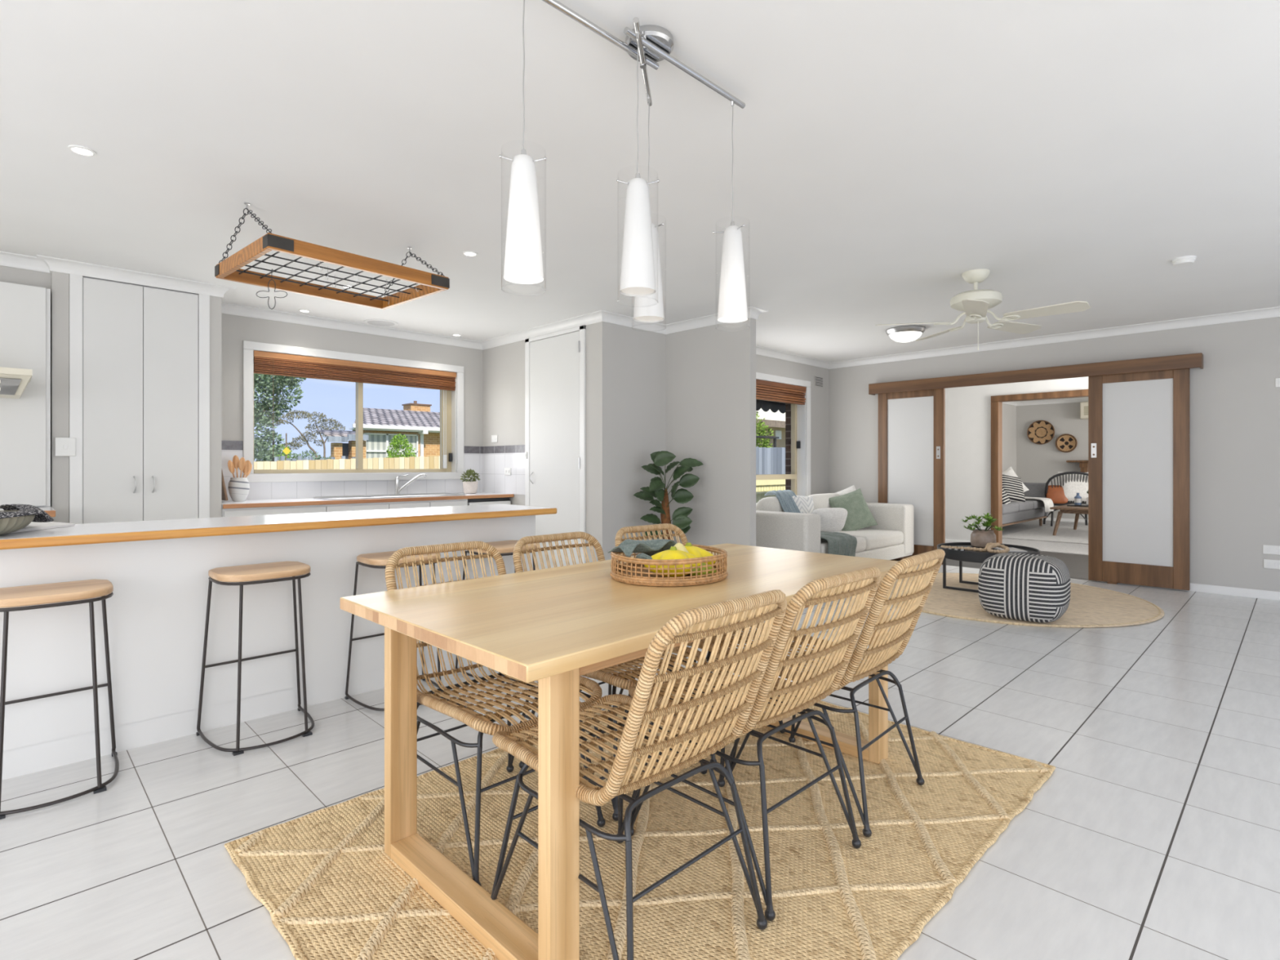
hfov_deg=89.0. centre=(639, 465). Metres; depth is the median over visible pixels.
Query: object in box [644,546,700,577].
squash
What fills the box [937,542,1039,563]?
tray
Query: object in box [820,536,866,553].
seat cushion
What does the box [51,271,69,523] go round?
wall
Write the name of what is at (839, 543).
throw blanket
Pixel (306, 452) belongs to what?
clump
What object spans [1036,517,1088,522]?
baseboard
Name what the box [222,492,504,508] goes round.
countertop
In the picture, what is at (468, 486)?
pot
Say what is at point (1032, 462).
wall
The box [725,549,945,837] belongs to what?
dining chair
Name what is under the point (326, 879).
jute rug
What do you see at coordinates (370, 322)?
grille
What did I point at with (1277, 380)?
light switch
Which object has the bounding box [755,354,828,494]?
wall
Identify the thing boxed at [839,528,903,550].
seat cushion
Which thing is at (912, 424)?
sliding door
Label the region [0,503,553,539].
countertop
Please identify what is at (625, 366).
wall
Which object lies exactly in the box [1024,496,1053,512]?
throw blanket
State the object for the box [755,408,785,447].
house
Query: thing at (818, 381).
air vent
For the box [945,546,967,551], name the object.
book
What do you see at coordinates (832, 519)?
cushion
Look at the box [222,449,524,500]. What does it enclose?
backsplash
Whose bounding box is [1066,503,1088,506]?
serving tray
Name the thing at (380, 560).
bar stool
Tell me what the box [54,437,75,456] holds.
light switch
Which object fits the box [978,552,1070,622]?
pouf
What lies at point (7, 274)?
wall
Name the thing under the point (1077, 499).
bottle
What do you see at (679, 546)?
squash
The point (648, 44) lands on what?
pendant light
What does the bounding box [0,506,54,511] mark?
countertop
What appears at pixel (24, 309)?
upper cabinet
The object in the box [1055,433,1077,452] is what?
wall basket
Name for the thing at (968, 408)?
wall
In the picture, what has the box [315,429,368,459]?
house
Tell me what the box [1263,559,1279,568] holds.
power socket
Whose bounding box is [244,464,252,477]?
wooden spoon
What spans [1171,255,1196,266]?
smoke detector
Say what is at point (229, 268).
pot rack
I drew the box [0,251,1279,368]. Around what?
trim
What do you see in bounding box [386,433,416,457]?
shrub
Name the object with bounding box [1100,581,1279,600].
baseboard
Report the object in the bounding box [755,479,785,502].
screen
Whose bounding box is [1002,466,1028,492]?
cushion
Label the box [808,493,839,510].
cushion
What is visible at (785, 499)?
throw blanket
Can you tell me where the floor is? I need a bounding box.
[0,520,1279,959]
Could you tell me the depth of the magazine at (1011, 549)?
5.77 m
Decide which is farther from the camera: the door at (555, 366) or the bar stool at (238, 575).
the door at (555, 366)
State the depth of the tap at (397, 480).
6.19 m
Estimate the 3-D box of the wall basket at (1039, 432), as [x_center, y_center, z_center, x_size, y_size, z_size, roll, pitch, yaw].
[8.108,-0.670,13.177,0.053,0.490,0.490,0,0,-44]
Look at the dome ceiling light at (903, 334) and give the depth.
6.15 m
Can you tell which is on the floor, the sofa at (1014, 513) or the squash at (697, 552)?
the sofa at (1014, 513)
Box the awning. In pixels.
[755,399,785,413]
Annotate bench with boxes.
[0,506,55,516]
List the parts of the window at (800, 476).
frame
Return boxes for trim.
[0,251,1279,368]
[222,440,524,453]
[991,389,1088,543]
[1002,397,1088,405]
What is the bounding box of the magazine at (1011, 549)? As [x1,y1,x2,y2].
[992,546,1026,551]
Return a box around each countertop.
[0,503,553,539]
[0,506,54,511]
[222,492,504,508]
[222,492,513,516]
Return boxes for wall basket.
[1026,420,1054,444]
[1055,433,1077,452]
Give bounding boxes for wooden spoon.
[227,460,235,477]
[232,455,239,477]
[238,457,245,477]
[242,460,251,477]
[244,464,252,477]
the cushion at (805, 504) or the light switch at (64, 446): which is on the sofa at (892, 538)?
the cushion at (805, 504)
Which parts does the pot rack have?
chain, chain, chain, chain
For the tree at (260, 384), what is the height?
5.469 m
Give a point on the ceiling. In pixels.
(886, 153)
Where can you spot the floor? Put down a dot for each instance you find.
(1153, 833)
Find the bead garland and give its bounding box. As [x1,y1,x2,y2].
[941,542,1009,553]
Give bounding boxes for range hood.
[0,367,32,399]
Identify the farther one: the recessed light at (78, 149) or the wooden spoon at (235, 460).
the wooden spoon at (235, 460)
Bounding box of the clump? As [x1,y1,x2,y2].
[264,448,330,461]
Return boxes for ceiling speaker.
[363,319,398,326]
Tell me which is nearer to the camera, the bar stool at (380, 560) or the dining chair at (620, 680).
the dining chair at (620, 680)
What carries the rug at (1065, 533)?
on the floor
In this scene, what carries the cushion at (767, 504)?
on the sofa at (892, 538)
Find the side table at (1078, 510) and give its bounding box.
[1049,503,1088,535]
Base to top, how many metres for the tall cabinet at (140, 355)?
2.357 m
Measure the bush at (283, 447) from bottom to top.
2.333 m
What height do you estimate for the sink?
0.017 m
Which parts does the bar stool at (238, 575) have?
leg, leg, seat, leg, leg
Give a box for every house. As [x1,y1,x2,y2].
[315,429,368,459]
[349,400,439,458]
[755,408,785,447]
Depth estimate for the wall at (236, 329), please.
5.89 m
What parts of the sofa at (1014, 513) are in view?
plinth rail, arm, leg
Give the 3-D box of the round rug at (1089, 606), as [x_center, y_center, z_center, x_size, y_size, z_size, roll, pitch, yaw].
[3.077,1.112,5.601,2.238,0.016,2.230,0,0,-44]
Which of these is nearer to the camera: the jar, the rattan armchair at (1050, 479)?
the jar
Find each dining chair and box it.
[385,541,605,885]
[490,589,786,959]
[512,531,707,821]
[614,523,785,762]
[628,566,880,920]
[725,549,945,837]
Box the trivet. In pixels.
[256,268,287,309]
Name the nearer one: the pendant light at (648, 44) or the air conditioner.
the pendant light at (648, 44)
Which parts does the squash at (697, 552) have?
stem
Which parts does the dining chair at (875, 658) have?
leg, leg, seat, hoop frame, leg, frame, backrest, leg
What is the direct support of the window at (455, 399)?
in the wall at (236, 329)
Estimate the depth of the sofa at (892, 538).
6.63 m
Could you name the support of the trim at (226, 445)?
attached to the wall at (236, 329)
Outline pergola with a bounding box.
[755,435,778,447]
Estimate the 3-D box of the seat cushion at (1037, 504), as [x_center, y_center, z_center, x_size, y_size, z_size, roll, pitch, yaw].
[6.870,0.690,11.800,0.812,0.140,0.670,0,0,-44]
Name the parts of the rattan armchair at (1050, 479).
leg, seat, leg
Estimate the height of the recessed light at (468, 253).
0.006 m
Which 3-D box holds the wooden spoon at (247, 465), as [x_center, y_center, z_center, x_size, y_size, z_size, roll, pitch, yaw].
[-3.175,0.116,5.223,0.099,0.318,0.021,0,0,-39]
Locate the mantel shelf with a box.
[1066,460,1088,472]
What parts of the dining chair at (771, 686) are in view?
leg, seat, leg, frame, leg, hoop frame, backrest, leg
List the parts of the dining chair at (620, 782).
leg, seat, leg, frame, leg, hoop frame, backrest, leg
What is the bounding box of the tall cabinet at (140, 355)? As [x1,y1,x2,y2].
[69,273,209,524]
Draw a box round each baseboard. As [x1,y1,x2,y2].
[945,539,970,542]
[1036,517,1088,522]
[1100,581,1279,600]
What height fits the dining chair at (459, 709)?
0.835 m
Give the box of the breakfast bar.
[0,503,556,780]
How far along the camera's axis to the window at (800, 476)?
7.99 m
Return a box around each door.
[524,324,585,569]
[878,388,945,564]
[1088,368,1190,590]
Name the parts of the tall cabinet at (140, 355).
door, handle, handle, door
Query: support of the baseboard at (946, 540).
attached to the wall at (968, 408)
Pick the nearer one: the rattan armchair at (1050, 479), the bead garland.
the bead garland
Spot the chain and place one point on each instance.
(445, 456)
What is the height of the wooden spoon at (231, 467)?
0.318 m
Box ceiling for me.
[0,0,1279,401]
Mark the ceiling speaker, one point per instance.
(379, 322)
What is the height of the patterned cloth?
0.076 m
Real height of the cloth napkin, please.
0.091 m
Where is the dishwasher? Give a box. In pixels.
[467,497,511,505]
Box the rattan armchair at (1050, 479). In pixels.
[1043,471,1088,526]
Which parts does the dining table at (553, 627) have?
leg, rail, leg, leg, rail, leg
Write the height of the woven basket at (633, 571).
0.086 m
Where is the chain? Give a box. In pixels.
[443,390,447,468]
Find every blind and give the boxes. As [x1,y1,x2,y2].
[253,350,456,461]
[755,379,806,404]
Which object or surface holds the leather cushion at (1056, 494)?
on the rattan armchair at (1050, 479)
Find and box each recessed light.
[67,145,96,156]
[298,309,310,312]
[462,250,477,256]
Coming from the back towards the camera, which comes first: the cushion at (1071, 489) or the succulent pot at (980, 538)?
the cushion at (1071, 489)
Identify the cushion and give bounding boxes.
[755,496,783,511]
[791,495,813,513]
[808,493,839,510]
[812,507,847,532]
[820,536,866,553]
[828,488,877,531]
[835,484,855,495]
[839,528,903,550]
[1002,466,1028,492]
[1002,474,1025,502]
[1002,488,1010,503]
[1002,502,1018,514]
[1010,500,1033,511]
[1025,499,1044,509]
[1046,484,1068,503]
[1057,471,1088,501]
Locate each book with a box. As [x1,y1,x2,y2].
[8,521,74,533]
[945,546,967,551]
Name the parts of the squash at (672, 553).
stem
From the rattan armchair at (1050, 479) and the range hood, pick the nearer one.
the range hood
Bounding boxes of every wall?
[0,265,51,506]
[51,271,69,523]
[209,295,222,517]
[222,313,482,473]
[482,321,666,563]
[666,318,755,546]
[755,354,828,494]
[828,316,1279,591]
[945,376,1088,541]
[1002,402,1088,519]
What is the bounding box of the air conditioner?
[1080,401,1088,419]
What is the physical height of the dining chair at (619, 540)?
0.835 m
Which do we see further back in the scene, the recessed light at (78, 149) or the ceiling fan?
the ceiling fan
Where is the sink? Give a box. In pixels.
[313,493,465,500]
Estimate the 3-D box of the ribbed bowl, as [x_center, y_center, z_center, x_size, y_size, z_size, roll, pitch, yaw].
[-2.341,0.209,2.298,0.311,0.081,0.311,0,0,-44]
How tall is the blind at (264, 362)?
0.928 m
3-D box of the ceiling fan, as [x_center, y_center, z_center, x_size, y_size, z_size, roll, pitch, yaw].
[2.233,-1.045,4.435,1.191,0.530,1.252,0,0,10]
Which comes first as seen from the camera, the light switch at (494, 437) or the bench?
the bench
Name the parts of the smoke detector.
plate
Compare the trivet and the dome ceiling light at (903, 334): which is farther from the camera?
the dome ceiling light at (903, 334)
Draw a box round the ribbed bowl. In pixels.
[0,510,35,534]
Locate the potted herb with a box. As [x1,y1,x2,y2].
[460,468,480,493]
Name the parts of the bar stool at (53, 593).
leg, seat, leg, leg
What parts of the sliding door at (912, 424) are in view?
panel, door handle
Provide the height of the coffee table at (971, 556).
0.376 m
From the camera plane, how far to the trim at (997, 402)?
8.76 m
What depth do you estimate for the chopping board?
5.02 m
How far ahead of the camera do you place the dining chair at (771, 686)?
1.71 m
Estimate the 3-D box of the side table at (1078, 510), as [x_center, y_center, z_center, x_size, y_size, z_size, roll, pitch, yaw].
[7.303,0.879,10.332,1.400,0.446,1.070,0,0,-44]
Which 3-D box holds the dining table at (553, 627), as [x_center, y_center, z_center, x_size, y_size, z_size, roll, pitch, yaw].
[0.102,0.740,2.168,0.894,0.736,1.801,0,0,45]
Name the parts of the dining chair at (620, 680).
leg, backrest, leg, hoop frame, leg, frame, seat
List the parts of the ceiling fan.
blade, blade, blade, pull chain, blade, blade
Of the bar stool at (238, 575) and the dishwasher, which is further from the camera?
the dishwasher
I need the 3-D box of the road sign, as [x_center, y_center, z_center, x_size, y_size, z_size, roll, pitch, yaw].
[-12.894,0.145,23.761,0.283,2.650,0.075,0,0,-44]
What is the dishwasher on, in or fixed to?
on the floor
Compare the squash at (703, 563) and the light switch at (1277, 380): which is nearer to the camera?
the squash at (703, 563)
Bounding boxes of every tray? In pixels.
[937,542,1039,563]
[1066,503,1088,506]
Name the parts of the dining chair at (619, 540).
leg, backrest, hoop frame, leg, frame, seat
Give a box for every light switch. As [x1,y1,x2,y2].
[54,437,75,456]
[491,435,497,442]
[1275,377,1279,386]
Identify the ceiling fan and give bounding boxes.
[875,268,1090,350]
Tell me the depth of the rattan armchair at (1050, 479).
11.75 m
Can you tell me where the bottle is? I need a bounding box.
[1074,493,1081,504]
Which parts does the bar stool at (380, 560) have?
leg, seat, leg, leg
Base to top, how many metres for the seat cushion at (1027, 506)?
0.140 m
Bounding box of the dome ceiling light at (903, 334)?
[885,324,925,342]
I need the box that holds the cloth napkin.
[607,538,676,565]
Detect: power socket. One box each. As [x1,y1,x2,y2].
[504,467,511,475]
[1262,544,1279,555]
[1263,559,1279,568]
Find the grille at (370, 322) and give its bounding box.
[367,320,394,325]
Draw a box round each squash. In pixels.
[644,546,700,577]
[674,542,688,552]
[684,542,715,564]
[688,562,716,577]
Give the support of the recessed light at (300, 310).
in the ceiling
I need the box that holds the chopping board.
[222,471,227,500]
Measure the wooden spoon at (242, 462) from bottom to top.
0.341 m
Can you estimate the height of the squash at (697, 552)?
0.098 m
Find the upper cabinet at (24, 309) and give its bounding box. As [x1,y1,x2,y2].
[0,281,50,506]
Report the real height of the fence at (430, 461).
1.741 m
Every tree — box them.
[253,373,306,461]
[259,409,345,457]
[755,411,773,447]
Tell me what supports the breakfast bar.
on the floor
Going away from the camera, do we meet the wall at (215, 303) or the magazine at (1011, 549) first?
the wall at (215, 303)
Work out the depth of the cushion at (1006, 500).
10.54 m
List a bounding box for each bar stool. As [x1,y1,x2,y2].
[0,578,119,819]
[195,560,314,755]
[344,551,443,711]
[455,540,537,683]
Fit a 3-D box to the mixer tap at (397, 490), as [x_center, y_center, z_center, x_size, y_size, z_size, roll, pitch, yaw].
[-2.184,0.181,6.199,0.311,0.206,0.052,0,0,4]
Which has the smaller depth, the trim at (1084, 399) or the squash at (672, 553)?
the squash at (672, 553)
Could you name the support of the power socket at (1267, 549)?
attached to the wall at (1235, 397)
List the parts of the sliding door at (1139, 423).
door handle, panel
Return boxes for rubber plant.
[633,450,702,540]
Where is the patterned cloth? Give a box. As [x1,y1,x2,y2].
[0,504,53,522]
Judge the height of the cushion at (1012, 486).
0.543 m
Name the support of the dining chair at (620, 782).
on the jute rug at (326, 879)
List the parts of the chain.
chain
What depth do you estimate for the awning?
8.66 m
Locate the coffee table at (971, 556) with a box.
[937,542,1039,592]
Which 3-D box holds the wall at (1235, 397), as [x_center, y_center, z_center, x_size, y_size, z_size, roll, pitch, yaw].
[4.974,-0.095,5.846,0.110,2.430,7.570,0,0,-44]
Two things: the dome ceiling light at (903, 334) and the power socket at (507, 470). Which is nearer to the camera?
the dome ceiling light at (903, 334)
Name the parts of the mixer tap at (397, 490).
lever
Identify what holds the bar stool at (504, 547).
on the floor
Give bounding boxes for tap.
[394,473,426,494]
[394,477,399,494]
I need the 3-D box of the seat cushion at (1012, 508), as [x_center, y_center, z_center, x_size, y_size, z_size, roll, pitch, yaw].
[5.700,0.690,10.651,0.812,0.140,0.670,0,0,-44]
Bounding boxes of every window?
[242,340,463,482]
[755,372,810,496]
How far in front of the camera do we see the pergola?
13.90 m
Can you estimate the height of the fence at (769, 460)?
1.840 m
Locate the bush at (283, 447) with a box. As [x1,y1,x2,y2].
[271,444,292,460]
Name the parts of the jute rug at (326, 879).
cord, cord, cord, cord, cord, cord, cord, cord, cord, cord, cord, cord, cord, cord, cord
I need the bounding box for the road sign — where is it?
[282,433,290,460]
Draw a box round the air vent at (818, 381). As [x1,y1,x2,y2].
[813,376,822,387]
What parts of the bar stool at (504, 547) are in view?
leg, seat, leg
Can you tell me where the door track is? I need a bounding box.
[868,352,1203,395]
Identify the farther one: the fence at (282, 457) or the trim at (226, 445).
the fence at (282, 457)
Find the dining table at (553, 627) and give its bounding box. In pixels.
[339,543,914,959]
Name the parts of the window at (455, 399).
frame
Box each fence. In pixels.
[253,455,439,469]
[274,455,355,461]
[755,446,785,474]
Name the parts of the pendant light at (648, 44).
lamp shade, cord, rod, lamp shade, cord, rod, lamp shade, cord, ceiling plate, rod, lamp shade, cord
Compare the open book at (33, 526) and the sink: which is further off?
the sink
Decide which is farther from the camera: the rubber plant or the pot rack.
the rubber plant
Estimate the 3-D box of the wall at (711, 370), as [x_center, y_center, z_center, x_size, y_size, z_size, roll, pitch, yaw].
[0.613,-0.095,5.837,0.085,2.430,0.970,0,0,-44]
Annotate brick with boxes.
[785,403,791,490]
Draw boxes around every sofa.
[755,493,913,560]
[1002,482,1048,526]
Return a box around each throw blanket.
[764,489,800,512]
[820,531,857,556]
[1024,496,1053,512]
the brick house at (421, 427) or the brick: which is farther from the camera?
the brick house at (421, 427)
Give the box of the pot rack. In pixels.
[214,202,449,309]
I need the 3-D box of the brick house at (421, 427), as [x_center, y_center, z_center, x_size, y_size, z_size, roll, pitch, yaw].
[-7.958,-0.785,32.130,15.130,4.510,8.000,0,0,-44]
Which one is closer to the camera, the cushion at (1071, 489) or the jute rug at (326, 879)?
the jute rug at (326, 879)
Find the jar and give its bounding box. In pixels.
[227,477,249,502]
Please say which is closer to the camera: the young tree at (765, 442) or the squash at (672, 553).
the squash at (672, 553)
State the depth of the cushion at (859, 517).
7.30 m
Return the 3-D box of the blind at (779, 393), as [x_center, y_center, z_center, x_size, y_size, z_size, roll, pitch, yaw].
[1.361,-0.851,7.347,1.818,0.215,0.060,0,0,-44]
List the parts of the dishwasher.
door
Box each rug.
[224,671,1055,959]
[888,573,1164,627]
[1002,523,1088,544]
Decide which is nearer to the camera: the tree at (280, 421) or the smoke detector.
the smoke detector
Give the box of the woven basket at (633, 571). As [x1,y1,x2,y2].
[609,543,728,586]
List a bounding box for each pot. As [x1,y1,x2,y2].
[462,480,477,493]
[961,512,1003,547]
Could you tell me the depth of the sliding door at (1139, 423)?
6.03 m
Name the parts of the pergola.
post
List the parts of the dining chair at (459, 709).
leg, backrest, leg, frame, hoop frame, seat, leg, leg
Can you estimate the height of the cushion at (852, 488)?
0.529 m
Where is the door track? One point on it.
(1192, 360)
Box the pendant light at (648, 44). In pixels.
[498,0,747,328]
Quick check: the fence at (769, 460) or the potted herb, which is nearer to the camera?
the potted herb

